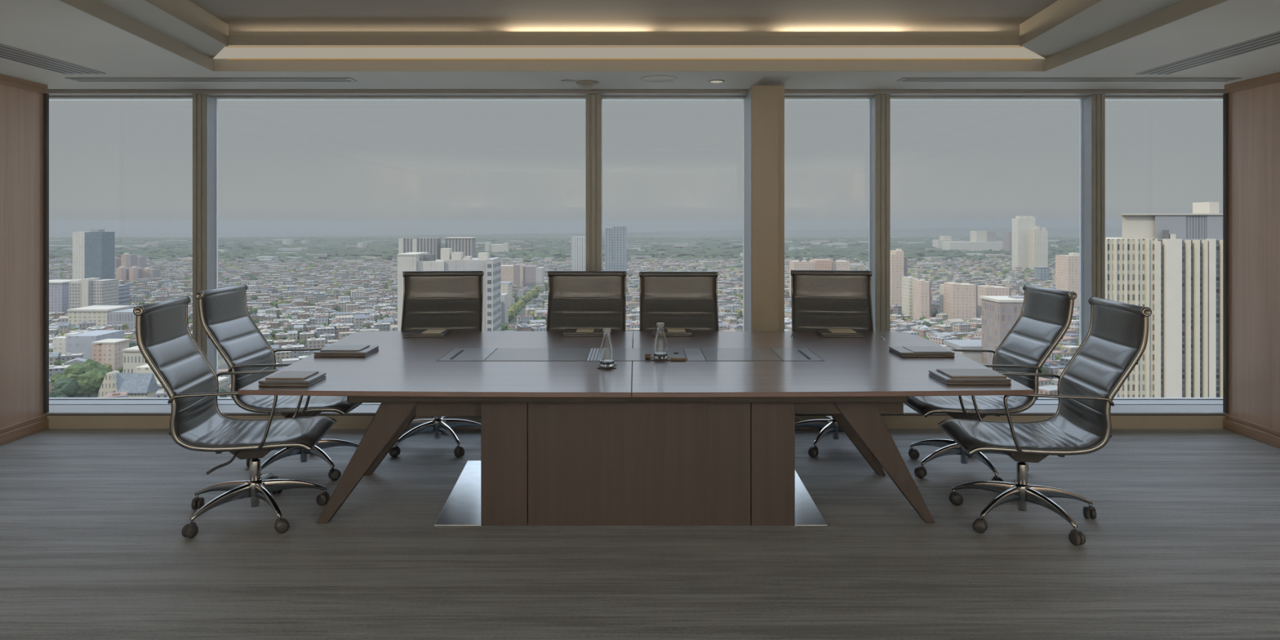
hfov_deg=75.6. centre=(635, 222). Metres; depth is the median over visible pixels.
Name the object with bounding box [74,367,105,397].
tree
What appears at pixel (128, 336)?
tree
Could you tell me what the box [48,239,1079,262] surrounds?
cityscape
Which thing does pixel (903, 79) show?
ceiling vent
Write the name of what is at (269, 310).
house
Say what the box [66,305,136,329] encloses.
warehouse
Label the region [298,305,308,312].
house
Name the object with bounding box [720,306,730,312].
house
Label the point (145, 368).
building
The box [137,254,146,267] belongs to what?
apartment block
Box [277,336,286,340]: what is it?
tree
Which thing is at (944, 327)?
house
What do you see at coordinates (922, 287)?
brick block
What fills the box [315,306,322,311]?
house
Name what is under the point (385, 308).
house
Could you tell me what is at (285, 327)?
house
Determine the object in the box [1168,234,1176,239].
roof vent
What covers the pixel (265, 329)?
house
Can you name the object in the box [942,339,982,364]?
building
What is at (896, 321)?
house
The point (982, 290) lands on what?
brick block
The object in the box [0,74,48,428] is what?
wall
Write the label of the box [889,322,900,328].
house
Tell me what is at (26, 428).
baseboard
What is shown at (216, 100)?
window frame
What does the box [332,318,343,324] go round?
house
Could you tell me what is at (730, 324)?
house
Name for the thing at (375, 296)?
houses
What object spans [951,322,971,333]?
house
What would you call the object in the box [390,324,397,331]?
house
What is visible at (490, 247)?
distant hall
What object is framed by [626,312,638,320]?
house
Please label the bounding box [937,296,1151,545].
swivel chair
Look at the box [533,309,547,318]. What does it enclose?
house
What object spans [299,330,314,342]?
house
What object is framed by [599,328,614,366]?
glass bottle
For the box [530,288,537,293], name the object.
tree
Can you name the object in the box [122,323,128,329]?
tree
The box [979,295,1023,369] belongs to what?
building
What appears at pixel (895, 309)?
house
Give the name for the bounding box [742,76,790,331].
column
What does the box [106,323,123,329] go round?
house
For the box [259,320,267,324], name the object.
house
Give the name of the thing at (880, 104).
trim
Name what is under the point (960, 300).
brick block
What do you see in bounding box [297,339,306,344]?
tree
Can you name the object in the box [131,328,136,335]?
house
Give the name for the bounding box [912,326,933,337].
house
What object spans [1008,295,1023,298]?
plant
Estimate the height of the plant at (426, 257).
7.542 m
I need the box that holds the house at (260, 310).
[257,309,265,312]
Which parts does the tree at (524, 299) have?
crown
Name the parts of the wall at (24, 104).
crown moulding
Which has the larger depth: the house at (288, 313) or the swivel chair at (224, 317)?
the house at (288, 313)
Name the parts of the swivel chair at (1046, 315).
leg, leg, seat, armrest, rail, armrest, rail, backrest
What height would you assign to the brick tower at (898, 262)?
77.580 m
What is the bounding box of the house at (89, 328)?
[88,324,104,329]
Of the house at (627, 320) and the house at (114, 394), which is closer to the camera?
the house at (114, 394)
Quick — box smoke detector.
[575,80,599,89]
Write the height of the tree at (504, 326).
11.895 m
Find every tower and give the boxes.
[69,277,118,309]
[72,229,115,279]
[282,239,293,244]
[301,240,309,245]
[357,242,366,248]
[398,237,440,259]
[444,237,475,257]
[571,236,585,271]
[604,226,626,271]
[889,248,907,305]
[1012,216,1035,268]
[1027,226,1048,268]
[1055,253,1079,306]
[1105,201,1222,397]
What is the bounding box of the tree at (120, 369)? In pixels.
[115,367,123,372]
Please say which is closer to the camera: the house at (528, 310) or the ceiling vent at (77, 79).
the ceiling vent at (77, 79)
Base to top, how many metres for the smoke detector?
0.050 m
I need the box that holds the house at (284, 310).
[280,307,289,315]
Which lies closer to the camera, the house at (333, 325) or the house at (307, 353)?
the house at (307, 353)
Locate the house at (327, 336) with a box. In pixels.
[320,333,334,342]
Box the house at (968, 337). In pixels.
[962,334,980,339]
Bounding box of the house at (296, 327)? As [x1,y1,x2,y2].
[293,324,302,330]
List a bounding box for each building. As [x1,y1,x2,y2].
[121,345,227,373]
[134,364,229,391]
[396,248,501,331]
[501,281,512,308]
[501,293,508,325]
[942,339,982,364]
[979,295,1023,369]
[1034,266,1049,281]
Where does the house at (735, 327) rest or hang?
on the ground
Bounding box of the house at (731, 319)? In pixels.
[724,316,737,324]
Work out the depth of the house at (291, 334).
738.38 m
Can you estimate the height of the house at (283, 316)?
8.100 m
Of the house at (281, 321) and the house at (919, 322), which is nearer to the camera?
the house at (919, 322)
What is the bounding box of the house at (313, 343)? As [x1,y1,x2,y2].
[306,336,325,348]
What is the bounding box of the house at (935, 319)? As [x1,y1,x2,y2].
[928,316,943,322]
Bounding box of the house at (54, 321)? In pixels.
[49,317,58,323]
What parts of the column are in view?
capital plate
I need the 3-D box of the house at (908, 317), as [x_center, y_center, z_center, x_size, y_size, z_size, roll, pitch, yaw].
[301.358,107.450,932.302,13.520,8.100,10.400,0,0,-24]
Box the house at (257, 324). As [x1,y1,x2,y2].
[255,322,266,326]
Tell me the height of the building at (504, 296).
35.924 m
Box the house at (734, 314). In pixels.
[728,311,738,316]
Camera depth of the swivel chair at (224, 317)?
4.90 m
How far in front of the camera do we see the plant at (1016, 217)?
1858.09 m
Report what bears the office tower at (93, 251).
on the ground
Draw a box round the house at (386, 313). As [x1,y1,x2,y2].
[382,311,391,316]
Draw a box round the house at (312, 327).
[306,324,324,332]
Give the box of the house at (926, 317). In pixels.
[918,315,932,319]
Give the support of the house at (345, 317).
on the ground
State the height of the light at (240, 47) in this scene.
0.074 m
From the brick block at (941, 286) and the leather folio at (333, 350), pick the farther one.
the brick block at (941, 286)
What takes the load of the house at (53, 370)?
on the ground
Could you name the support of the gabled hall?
on the ground
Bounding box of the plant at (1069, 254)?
[1068,253,1079,255]
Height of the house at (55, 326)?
10.240 m
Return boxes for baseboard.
[0,413,48,445]
[1223,413,1279,448]
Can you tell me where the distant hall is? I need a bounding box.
[484,242,509,252]
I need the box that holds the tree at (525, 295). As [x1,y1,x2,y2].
[521,294,528,305]
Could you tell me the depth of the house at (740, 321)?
870.44 m
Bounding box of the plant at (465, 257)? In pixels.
[464,256,471,259]
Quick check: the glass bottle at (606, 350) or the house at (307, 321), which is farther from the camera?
the house at (307, 321)
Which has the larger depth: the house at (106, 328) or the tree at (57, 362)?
the house at (106, 328)
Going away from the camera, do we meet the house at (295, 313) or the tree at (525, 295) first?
the house at (295, 313)
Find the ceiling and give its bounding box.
[0,0,1279,88]
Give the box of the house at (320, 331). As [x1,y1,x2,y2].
[315,325,336,339]
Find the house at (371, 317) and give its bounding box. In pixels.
[366,315,373,320]
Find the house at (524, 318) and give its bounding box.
[516,314,533,323]
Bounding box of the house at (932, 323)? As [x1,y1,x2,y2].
[920,320,938,327]
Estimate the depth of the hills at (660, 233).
6549.01 m
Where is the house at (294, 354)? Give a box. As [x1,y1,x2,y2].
[281,343,304,358]
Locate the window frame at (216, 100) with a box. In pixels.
[214,98,233,399]
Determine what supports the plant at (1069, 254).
on the brick tower at (1067, 266)
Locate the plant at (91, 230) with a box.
[89,229,104,231]
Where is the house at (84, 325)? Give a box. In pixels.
[78,320,95,330]
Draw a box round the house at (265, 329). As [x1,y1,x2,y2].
[260,328,271,337]
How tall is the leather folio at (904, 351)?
0.029 m
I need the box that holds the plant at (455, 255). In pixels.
[451,252,463,259]
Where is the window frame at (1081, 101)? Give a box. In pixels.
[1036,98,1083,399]
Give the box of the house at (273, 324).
[266,320,278,328]
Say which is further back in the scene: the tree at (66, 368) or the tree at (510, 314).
the tree at (510, 314)
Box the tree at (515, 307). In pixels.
[509,305,517,311]
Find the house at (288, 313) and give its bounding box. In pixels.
[282,311,292,315]
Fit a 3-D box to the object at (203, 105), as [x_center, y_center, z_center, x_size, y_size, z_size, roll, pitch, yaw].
[-3.329,0.202,6.380,0.109,2.360,0.180,0,0,0]
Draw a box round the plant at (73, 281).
[71,280,81,282]
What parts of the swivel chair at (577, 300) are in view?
rail, backrest, rail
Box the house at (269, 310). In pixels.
[265,307,276,315]
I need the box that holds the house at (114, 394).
[103,390,128,397]
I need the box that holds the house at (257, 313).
[256,312,263,320]
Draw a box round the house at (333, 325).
[328,323,337,327]
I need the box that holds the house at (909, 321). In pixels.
[898,320,918,325]
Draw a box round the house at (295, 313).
[291,309,304,319]
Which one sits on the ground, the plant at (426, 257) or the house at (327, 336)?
the house at (327, 336)
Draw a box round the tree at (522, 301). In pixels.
[517,299,524,309]
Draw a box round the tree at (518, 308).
[510,303,519,315]
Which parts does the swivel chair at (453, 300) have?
rail, leg, backrest, leg, rail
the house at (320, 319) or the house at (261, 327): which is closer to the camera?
the house at (261, 327)
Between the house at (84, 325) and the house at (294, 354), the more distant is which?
the house at (84, 325)
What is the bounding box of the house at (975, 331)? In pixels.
[964,330,977,336]
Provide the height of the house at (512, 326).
10.100 m
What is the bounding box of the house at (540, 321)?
[528,319,546,326]
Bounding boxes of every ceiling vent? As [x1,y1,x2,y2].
[0,43,106,74]
[64,77,356,81]
[896,77,1241,81]
[1135,31,1279,74]
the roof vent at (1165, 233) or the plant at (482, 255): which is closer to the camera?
the roof vent at (1165, 233)
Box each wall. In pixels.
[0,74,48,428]
[1222,71,1279,431]
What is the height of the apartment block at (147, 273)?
29.082 m
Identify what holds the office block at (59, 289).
on the ground
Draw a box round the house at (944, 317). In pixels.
[936,312,948,320]
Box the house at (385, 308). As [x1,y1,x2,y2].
[381,306,395,311]
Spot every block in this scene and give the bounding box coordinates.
[48,279,81,314]
[115,256,120,270]
[115,266,128,280]
[120,253,137,267]
[128,266,144,281]
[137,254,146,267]
[141,266,160,278]
[501,263,544,287]
[670,357,685,360]
[789,257,849,297]
[902,275,919,318]
[913,279,930,319]
[932,235,952,248]
[939,284,943,314]
[942,231,1002,251]
[943,281,977,320]
[977,284,1010,318]
[1002,231,1012,251]
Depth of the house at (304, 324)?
809.76 m
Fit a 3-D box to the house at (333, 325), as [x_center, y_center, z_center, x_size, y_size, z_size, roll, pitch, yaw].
[-298.078,105.450,813.192,8.320,12.100,11.440,0,0,-24]
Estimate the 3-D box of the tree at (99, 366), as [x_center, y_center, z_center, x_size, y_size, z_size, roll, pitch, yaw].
[-362.267,103.005,559.531,12.417,16.991,11.203,0,0,-42]
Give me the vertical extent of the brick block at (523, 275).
41.954 m
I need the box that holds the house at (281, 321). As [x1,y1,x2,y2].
[273,318,283,327]
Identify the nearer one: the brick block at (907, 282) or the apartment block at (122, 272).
the brick block at (907, 282)
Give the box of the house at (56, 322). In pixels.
[49,321,65,325]
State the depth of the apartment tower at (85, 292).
929.98 m
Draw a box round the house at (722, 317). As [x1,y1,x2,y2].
[718,312,725,319]
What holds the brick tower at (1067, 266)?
on the ground
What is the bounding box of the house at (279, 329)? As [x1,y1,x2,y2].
[268,327,283,337]
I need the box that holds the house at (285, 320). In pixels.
[283,317,291,324]
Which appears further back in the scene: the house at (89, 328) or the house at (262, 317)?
the house at (262, 317)
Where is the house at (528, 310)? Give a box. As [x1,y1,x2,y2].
[524,306,535,315]
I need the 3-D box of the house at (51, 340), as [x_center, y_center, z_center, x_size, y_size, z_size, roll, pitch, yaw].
[-511.576,105.450,718.137,14.560,12.100,10.400,0,0,-24]
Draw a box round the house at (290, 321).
[288,318,299,322]
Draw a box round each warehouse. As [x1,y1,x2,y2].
[53,329,124,359]
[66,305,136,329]
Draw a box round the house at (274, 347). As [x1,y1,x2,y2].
[270,344,279,350]
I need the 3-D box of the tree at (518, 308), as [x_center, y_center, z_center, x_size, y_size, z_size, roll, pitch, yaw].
[-144.244,104.168,986.934,11.110,14.663,10.024,0,0,-36]
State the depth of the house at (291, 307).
977.59 m
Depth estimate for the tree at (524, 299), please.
1080.38 m
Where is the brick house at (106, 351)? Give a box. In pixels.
[91,338,130,370]
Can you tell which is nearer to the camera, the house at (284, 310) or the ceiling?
the ceiling
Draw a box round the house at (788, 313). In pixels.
[784,309,791,317]
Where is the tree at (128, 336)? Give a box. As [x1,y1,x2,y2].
[124,334,133,338]
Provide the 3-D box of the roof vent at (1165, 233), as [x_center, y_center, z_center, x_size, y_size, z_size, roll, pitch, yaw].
[165.171,3.731,257.250,1.088,2.798,1.500,0,0,0]
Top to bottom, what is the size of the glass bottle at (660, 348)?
0.196 m
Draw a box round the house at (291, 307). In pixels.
[289,306,297,309]
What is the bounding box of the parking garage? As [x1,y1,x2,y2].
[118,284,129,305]
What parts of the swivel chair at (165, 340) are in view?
backrest, leg, armrest, tilt lever, rail, seat, armrest, rail, leg, leg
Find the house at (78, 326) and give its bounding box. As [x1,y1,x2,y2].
[68,324,80,330]
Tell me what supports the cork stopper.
on the conference table
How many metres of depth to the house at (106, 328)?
799.15 m
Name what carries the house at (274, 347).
on the ground
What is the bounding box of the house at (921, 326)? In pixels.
[910,324,928,331]
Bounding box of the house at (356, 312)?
[352,310,368,315]
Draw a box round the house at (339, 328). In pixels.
[333,324,350,339]
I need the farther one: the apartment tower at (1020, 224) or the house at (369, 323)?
the apartment tower at (1020, 224)
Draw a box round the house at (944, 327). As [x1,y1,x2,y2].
[933,323,952,333]
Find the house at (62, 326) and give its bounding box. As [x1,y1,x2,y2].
[58,322,71,331]
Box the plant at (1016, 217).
[1015,216,1032,218]
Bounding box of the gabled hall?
[97,370,159,397]
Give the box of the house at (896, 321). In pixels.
[892,318,903,324]
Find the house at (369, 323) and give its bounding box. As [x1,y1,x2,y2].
[363,320,376,328]
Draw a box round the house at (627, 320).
[626,319,633,322]
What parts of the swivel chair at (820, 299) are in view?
rail, leg, backrest, leg, rail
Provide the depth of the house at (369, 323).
834.75 m
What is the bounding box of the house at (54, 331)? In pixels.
[48,327,57,334]
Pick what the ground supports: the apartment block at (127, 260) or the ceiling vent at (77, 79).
the apartment block at (127, 260)
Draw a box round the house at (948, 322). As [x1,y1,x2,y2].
[942,318,964,325]
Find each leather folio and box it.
[258,370,326,386]
[314,345,378,356]
[403,328,451,337]
[563,328,603,336]
[652,328,693,336]
[816,328,862,337]
[888,346,954,357]
[928,368,1011,384]
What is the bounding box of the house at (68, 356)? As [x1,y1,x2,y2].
[59,351,83,361]
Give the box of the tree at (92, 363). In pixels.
[80,359,97,368]
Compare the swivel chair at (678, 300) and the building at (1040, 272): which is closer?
the swivel chair at (678, 300)
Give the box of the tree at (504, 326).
[501,322,507,330]
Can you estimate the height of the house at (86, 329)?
12.100 m
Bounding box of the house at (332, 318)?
[328,316,335,324]
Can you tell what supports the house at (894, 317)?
on the ground
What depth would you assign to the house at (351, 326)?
815.31 m
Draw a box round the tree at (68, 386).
[53,377,79,397]
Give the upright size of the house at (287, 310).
9.240 m
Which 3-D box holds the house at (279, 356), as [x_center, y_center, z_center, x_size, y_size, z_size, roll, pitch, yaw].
[-273.801,104.450,635.724,14.560,14.100,11.440,0,0,-24]
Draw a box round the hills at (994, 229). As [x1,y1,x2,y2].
[652,226,1121,232]
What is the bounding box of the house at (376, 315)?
[369,311,379,320]
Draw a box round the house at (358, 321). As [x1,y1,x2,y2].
[353,315,369,328]
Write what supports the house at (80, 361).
on the ground
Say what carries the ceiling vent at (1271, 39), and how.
in the ceiling
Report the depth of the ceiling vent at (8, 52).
5.10 m
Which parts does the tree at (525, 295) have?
crown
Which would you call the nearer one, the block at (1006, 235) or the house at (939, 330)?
the house at (939, 330)
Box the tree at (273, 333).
[271,331,275,338]
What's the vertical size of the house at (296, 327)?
12.240 m
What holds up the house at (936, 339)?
on the ground
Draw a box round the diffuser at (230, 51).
[213,45,1044,58]
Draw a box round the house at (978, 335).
[973,332,981,339]
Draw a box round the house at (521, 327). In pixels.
[516,324,531,331]
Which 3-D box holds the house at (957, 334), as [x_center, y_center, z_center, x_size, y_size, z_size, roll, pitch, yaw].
[298.423,106.450,768.989,16.640,10.100,10.400,0,0,-24]
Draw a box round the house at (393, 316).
[389,312,397,324]
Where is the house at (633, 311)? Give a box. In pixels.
[631,308,639,314]
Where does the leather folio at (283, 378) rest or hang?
on the conference table
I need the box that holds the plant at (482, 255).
[478,252,489,259]
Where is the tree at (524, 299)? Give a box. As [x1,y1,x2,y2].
[520,297,527,307]
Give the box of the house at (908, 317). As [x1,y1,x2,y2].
[898,313,910,319]
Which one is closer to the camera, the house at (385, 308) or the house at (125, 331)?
the house at (125, 331)
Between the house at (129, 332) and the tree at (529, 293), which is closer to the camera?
the house at (129, 332)
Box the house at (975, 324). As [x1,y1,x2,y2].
[967,320,981,328]
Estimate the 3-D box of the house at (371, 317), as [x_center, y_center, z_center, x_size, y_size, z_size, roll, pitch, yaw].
[-278.435,104.450,862.440,7.280,14.100,10.400,0,0,-24]
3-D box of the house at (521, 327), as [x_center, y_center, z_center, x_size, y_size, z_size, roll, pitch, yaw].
[-107.221,104.450,790.893,10.400,14.100,14.560,0,0,-24]
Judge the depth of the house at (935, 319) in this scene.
883.72 m
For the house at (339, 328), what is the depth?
777.22 m
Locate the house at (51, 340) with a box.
[48,336,54,343]
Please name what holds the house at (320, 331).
on the ground
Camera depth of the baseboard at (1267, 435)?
5.72 m
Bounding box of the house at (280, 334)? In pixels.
[275,332,287,338]
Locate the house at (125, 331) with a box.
[124,328,134,333]
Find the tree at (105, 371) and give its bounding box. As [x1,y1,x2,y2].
[96,369,108,394]
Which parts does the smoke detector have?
plate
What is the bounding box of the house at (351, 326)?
[339,322,353,328]
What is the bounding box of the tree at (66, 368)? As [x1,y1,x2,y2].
[63,364,82,374]
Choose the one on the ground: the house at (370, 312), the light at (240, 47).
the house at (370, 312)
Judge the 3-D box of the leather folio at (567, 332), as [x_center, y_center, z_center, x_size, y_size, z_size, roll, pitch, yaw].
[-0.352,0.746,5.600,0.269,0.029,0.200,0,0,0]
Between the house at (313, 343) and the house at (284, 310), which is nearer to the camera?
the house at (313, 343)
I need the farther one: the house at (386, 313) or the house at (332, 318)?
the house at (386, 313)
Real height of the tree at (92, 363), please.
20.837 m
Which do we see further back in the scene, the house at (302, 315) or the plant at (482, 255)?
the house at (302, 315)
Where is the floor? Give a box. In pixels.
[0,428,1279,639]
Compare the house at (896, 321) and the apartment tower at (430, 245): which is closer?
the house at (896, 321)
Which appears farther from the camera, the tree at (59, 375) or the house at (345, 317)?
the house at (345, 317)
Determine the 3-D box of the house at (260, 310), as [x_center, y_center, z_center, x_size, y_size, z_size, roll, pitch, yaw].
[-435.311,106.880,968.830,16.640,9.240,12.720,0,0,-24]
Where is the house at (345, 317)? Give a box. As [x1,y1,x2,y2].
[335,315,352,323]
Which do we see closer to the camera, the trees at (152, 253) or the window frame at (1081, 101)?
the window frame at (1081, 101)
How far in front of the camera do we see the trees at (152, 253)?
2560.88 m
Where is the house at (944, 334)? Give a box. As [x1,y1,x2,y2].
[929,332,951,337]
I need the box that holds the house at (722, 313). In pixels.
[718,311,728,315]
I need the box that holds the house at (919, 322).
[911,319,921,324]
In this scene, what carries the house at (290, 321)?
on the ground
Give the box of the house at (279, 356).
[273,349,291,367]
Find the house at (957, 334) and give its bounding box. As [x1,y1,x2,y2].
[949,330,967,338]
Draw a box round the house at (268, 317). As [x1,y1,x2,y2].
[265,314,276,321]
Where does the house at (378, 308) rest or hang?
on the ground
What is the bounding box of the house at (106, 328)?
[105,326,115,329]
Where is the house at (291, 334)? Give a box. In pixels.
[287,330,297,345]
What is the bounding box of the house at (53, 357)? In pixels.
[48,352,61,364]
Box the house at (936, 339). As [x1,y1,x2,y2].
[928,334,952,344]
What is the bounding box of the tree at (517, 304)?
[514,302,520,311]
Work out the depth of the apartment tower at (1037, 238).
1819.93 m
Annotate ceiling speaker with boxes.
[640,75,676,82]
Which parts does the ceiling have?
panel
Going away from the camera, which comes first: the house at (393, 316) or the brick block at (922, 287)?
the house at (393, 316)
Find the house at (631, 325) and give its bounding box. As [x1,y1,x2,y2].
[626,321,639,328]
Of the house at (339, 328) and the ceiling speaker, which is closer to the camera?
the ceiling speaker
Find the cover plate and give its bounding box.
[560,80,575,82]
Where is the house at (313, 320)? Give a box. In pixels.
[307,316,315,325]
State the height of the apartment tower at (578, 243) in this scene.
81.621 m
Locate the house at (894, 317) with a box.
[889,313,902,321]
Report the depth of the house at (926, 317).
896.54 m
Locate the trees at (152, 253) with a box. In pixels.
[48,236,1118,397]
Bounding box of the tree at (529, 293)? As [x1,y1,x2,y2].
[526,291,532,298]
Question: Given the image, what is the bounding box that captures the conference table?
[238,331,1034,527]
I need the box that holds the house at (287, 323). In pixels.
[284,321,294,325]
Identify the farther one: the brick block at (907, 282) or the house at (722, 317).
the brick block at (907, 282)
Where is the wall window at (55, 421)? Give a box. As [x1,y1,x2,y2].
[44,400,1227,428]
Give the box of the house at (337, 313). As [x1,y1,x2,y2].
[335,311,352,315]
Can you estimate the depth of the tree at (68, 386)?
502.91 m
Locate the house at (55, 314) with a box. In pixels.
[51,311,65,319]
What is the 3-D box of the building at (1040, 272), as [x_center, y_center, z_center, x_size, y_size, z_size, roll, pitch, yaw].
[742.480,96.191,1510.000,18.176,30.618,21.000,0,0,0]
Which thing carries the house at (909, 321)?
on the ground
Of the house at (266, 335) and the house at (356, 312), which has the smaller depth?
the house at (266, 335)
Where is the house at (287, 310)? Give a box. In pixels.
[286,309,300,312]
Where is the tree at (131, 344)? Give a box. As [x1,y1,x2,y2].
[128,342,135,347]
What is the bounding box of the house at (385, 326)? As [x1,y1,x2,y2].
[373,321,391,331]
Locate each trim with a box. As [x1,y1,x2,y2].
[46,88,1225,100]
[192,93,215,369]
[585,93,602,271]
[871,93,889,331]
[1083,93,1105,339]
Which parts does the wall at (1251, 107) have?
crown moulding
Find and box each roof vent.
[1162,230,1168,239]
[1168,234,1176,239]
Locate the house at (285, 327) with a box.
[280,324,290,330]
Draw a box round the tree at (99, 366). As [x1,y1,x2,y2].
[96,362,111,371]
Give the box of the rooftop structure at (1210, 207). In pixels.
[1192,201,1218,213]
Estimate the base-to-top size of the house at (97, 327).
14.100 m
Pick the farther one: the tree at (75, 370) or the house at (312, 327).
the house at (312, 327)
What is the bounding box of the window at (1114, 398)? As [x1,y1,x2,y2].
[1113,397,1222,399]
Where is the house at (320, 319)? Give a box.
[314,313,328,325]
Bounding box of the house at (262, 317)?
[258,312,275,321]
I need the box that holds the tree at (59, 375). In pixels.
[49,372,66,386]
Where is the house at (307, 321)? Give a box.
[297,318,309,332]
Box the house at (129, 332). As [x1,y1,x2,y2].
[124,331,133,336]
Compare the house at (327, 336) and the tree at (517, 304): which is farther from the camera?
the tree at (517, 304)
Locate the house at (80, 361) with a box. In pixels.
[65,357,87,364]
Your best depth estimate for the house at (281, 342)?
700.45 m
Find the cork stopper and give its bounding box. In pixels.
[644,353,650,359]
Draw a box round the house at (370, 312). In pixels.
[368,310,378,315]
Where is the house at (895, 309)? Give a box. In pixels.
[889,306,897,315]
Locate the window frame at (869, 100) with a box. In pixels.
[868,98,871,270]
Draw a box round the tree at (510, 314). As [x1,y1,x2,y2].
[508,312,513,324]
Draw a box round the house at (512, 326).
[507,323,517,330]
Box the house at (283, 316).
[280,313,290,319]
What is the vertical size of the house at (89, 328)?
12.100 m
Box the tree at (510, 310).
[508,307,515,321]
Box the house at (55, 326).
[48,324,58,329]
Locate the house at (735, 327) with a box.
[730,324,742,331]
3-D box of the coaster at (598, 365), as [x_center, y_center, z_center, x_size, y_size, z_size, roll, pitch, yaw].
[-0.153,0.756,4.344,0.102,0.008,0.102,0,0,0]
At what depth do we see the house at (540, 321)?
857.16 m
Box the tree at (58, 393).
[48,388,67,397]
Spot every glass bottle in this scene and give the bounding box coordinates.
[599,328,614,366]
[653,322,667,359]
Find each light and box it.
[213,35,1044,59]
[708,79,724,83]
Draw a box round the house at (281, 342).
[273,337,294,349]
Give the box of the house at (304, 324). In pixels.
[291,320,306,332]
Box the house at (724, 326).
[718,323,727,329]
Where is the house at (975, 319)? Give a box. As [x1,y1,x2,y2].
[969,316,981,322]
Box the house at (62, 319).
[58,315,67,323]
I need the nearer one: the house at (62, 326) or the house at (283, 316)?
the house at (62, 326)
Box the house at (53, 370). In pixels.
[48,363,71,378]
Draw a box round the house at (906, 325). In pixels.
[899,321,915,330]
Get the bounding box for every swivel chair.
[133,295,336,537]
[195,284,363,480]
[388,270,484,457]
[537,270,626,338]
[639,271,719,331]
[789,269,885,457]
[903,284,1076,481]
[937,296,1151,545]
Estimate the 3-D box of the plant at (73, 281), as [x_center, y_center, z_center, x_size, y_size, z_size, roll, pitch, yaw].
[-636.367,67.150,941.000,7.933,2.833,12.000,0,0,0]
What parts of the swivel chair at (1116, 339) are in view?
leg, leg, rail, armrest, seat, rail, armrest, backrest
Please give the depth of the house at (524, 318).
888.04 m
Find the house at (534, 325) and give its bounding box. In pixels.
[528,322,544,327]
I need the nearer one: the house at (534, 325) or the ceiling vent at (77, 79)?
the ceiling vent at (77, 79)
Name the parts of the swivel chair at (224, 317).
backrest, rail, armrest, rail, armrest, seat, leg, leg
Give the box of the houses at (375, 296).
[48,238,1079,397]
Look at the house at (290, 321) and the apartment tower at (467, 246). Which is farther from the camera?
the apartment tower at (467, 246)
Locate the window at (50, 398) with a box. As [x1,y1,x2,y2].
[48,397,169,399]
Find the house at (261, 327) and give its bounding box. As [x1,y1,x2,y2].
[257,324,266,330]
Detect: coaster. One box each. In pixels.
[596,364,617,368]
[651,355,670,359]
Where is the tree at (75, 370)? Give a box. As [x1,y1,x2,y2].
[65,362,93,379]
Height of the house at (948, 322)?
12.240 m
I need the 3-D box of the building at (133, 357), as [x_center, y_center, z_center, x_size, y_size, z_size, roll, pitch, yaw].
[-335.195,101.085,603.000,63.541,20.830,28.000,0,0,0]
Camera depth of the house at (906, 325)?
820.30 m
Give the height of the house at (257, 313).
9.240 m
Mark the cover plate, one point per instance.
(562, 81)
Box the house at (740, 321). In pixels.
[737,319,742,324]
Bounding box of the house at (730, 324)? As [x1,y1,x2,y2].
[725,322,742,329]
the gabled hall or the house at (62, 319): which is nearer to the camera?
the gabled hall
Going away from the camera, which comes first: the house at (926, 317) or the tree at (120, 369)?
the tree at (120, 369)
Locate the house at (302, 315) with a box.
[297,311,308,319]
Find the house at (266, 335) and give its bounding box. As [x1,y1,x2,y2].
[262,330,269,338]
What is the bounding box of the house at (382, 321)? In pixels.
[376,319,393,324]
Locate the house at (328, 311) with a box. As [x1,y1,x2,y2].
[324,309,335,318]
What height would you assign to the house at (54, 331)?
12.100 m
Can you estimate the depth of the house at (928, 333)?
756.90 m
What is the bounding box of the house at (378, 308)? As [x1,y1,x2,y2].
[373,303,386,311]
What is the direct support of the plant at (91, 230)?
on the office tower at (93, 251)
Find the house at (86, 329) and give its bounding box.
[70,328,91,333]
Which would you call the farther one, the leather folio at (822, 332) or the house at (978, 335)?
the house at (978, 335)
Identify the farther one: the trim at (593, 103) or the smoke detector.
the trim at (593, 103)
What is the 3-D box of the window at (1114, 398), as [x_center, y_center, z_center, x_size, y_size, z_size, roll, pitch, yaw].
[4.125,0.203,6.440,1.190,2.385,0.050,0,0,0]
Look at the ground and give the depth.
7070.80 m
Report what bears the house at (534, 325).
on the ground
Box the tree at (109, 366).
[104,363,112,370]
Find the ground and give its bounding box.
[74,231,1121,397]
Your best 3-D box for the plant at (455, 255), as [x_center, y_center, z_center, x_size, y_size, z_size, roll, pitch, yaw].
[-159.269,31.234,736.000,8.418,9.304,10.000,0,0,0]
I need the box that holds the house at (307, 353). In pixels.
[298,347,310,355]
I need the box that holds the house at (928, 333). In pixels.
[925,330,938,338]
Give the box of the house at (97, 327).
[90,325,105,330]
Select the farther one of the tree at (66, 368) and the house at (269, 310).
the house at (269, 310)
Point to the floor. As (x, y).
(1182, 542)
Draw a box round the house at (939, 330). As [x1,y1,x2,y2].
[926,325,941,332]
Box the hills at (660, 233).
[154,231,691,239]
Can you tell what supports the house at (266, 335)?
on the ground
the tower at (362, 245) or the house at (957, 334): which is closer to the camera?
the house at (957, 334)
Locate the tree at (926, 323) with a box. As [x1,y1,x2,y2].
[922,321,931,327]
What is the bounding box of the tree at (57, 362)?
[53,360,63,365]
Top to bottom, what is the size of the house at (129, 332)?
12.100 m
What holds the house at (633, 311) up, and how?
on the ground
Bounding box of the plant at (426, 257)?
[422,253,435,261]
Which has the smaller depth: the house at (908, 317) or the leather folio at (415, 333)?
the leather folio at (415, 333)

